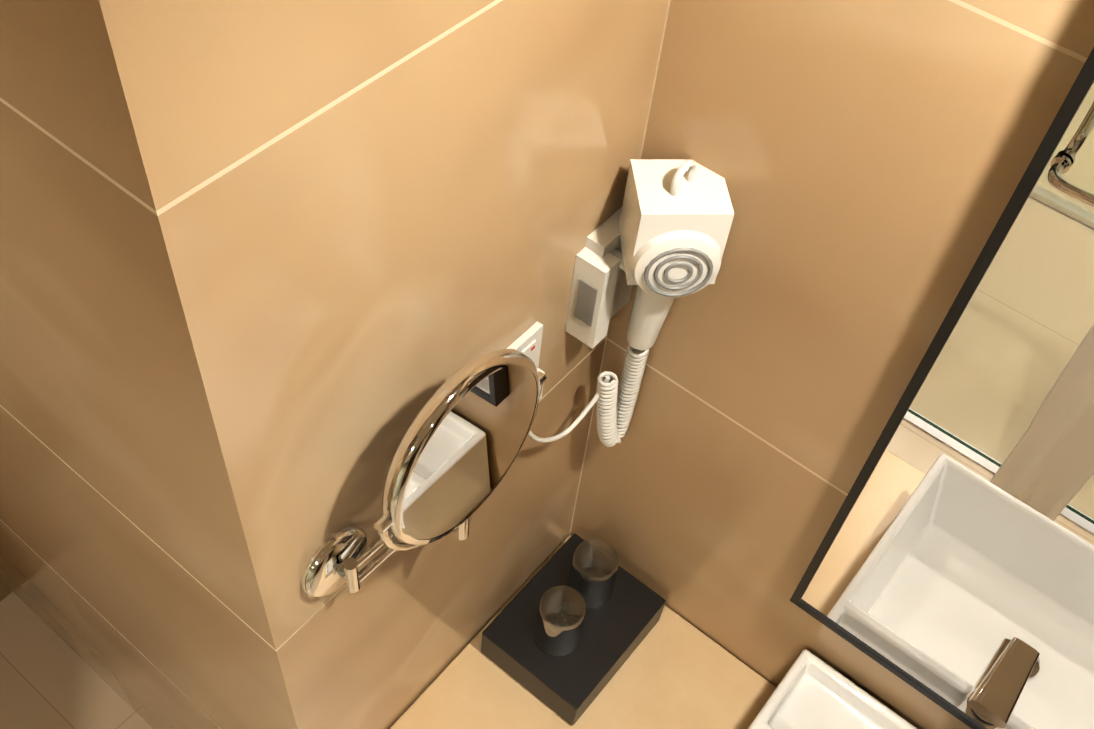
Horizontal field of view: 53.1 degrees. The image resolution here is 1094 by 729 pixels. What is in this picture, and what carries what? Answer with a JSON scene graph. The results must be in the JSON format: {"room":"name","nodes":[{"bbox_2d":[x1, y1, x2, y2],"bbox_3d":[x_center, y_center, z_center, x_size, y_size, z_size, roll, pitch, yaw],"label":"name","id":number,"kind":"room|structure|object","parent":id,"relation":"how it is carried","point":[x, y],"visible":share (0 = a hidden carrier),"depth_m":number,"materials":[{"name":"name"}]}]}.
{"room":"bathroom","nodes":[
{"label":"bathroom","id":0,"kind":"room"},
{"bbox_2d":[0,573,12,601],"bbox_3d":[-1.198,-0.270,1.451,0.220,2.400,0.140,34,56,20],"label":"wall","id":1,"kind":"structure","parent":0,"point":[6,590],"depth_m":2.36,"materials":[{"name":"beige tile"}]},
{"bbox_2d":[0,592,151,728],"bbox_3d":[-1.461,1.560,1.565,7.800,0.100,3.775,34,56,20],"label":"floor","id":2,"kind":"structure","parent":0,"point":[50,678],"depth_m":2.26,"materials":[{"name":"tile"}]},
{"bbox_2d":[390,535,776,728],"bbox_3d":[0.412,1.046,1.643,1.483,0.712,0.558,34,56,20],"label":"countertop","id":3,"kind":"structure","parent":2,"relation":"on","point":[675,671],"depth_m":1.60,"materials":[{"name":"stone"}]},
{"bbox_2d":[481,533,665,725],"bbox_3d":[0.040,0.389,1.630,0.175,0.067,0.220,34,56,20],"label":"tray","id":4,"kind":"object","parent":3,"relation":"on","point":[620,624],"visible":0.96,"depth_m":1.59,"materials":[{"name":"black plastic"}]},
{"bbox_2d":[533,585,585,656],"bbox_3d":[0.019,0.360,1.547,0.071,0.092,0.071,34,56,20],"label":"tumbler","id":5,"kind":"object","parent":4,"relation":"on","point":[568,601],"visible":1,"depth_m":1.54,"materials":[{"name":"clear glass"}]},
{"bbox_2d":[566,539,618,608],"bbox_3d":[0.067,0.303,1.597,0.071,0.092,0.071,34,56,20],"label":"tumbler","id":6,"kind":"object","parent":4,"relation":"on","point":[608,560],"visible":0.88,"depth_m":1.58,"materials":[{"name":"clear glass"}]},
{"bbox_2d":[748,649,916,728],"bbox_3d":[0.400,0.708,1.352,0.513,0.159,0.473,34,56,20],"label":"vessel sink","id":7,"kind":"object","parent":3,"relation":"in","point":[812,691],"visible":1,"depth_m":1.47,"materials":[{"name":"white ceramic"}]},
{"bbox_2d":[0,0,668,728],"bbox_3d":[-0.590,-0.256,1.501,1.345,2.400,0.655,34,56,20],"label":"wall","id":8,"kind":"structure","parent":0,"point":[276,276],"depth_m":0.91,"materials":[{"name":"beige tile"}]},
{"bbox_2d":[301,349,546,597],"bbox_3d":[-0.113,0.099,1.042,0.086,0.280,0.272,34,56,20],"label":"mirror","id":9,"kind":"object","parent":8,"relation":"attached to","point":[460,446],"visible":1,"depth_m":1.00,"materials":[{"name":"silver metal"}]},
{"bbox_2d":[506,321,544,399],"bbox_3d":[-0.028,0.015,1.181,0.034,0.088,0.088,34,56,20],"label":"switch plate","id":10,"kind":"object","parent":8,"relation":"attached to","point":[528,342],"visible":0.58,"depth_m":1.17,"materials":[{"name":"white plastic"}]},
{"bbox_2d":[528,345,648,446],"bbox_3d":[0.042,0.070,1.334,0.058,0.217,0.194,34,56,20],"label":"cord","id":11,"kind":"object","parent":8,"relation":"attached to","point":[615,405],"visible":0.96,"depth_m":1.36,"materials":[{"name":"white plastic"}]},
{"bbox_2d":[565,159,733,349],"bbox_3d":[0.120,-0.111,1.170,0.139,0.279,0.126,34,56,20],"label":"hair dryer","id":12,"kind":"object","parent":8,"relation":"attached to","point":[659,238],"visible":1,"depth_m":1.11,"materials":[{"name":"white plastic"}]},
{"bbox_2d":[569,0,1093,728],"bbox_3d":[1.422,0.828,0.834,3.385,2.400,0.100,34,56,20],"label":"wall","id":13,"kind":"structure","parent":0,"point":[869,160],"depth_m":1.09,"materials":[{"name":"beige tile"}]},
{"bbox_2d":[790,47,1093,728],"bbox_3d":[0.619,0.165,0.931,0.660,0.980,0.031,34,56,20],"label":"wall mirror","id":14,"kind":"object","parent":13,"relation":"attached to","point":[955,569],"depth_m":1.09,"materials":[{"name":"black metal"}]}
]}

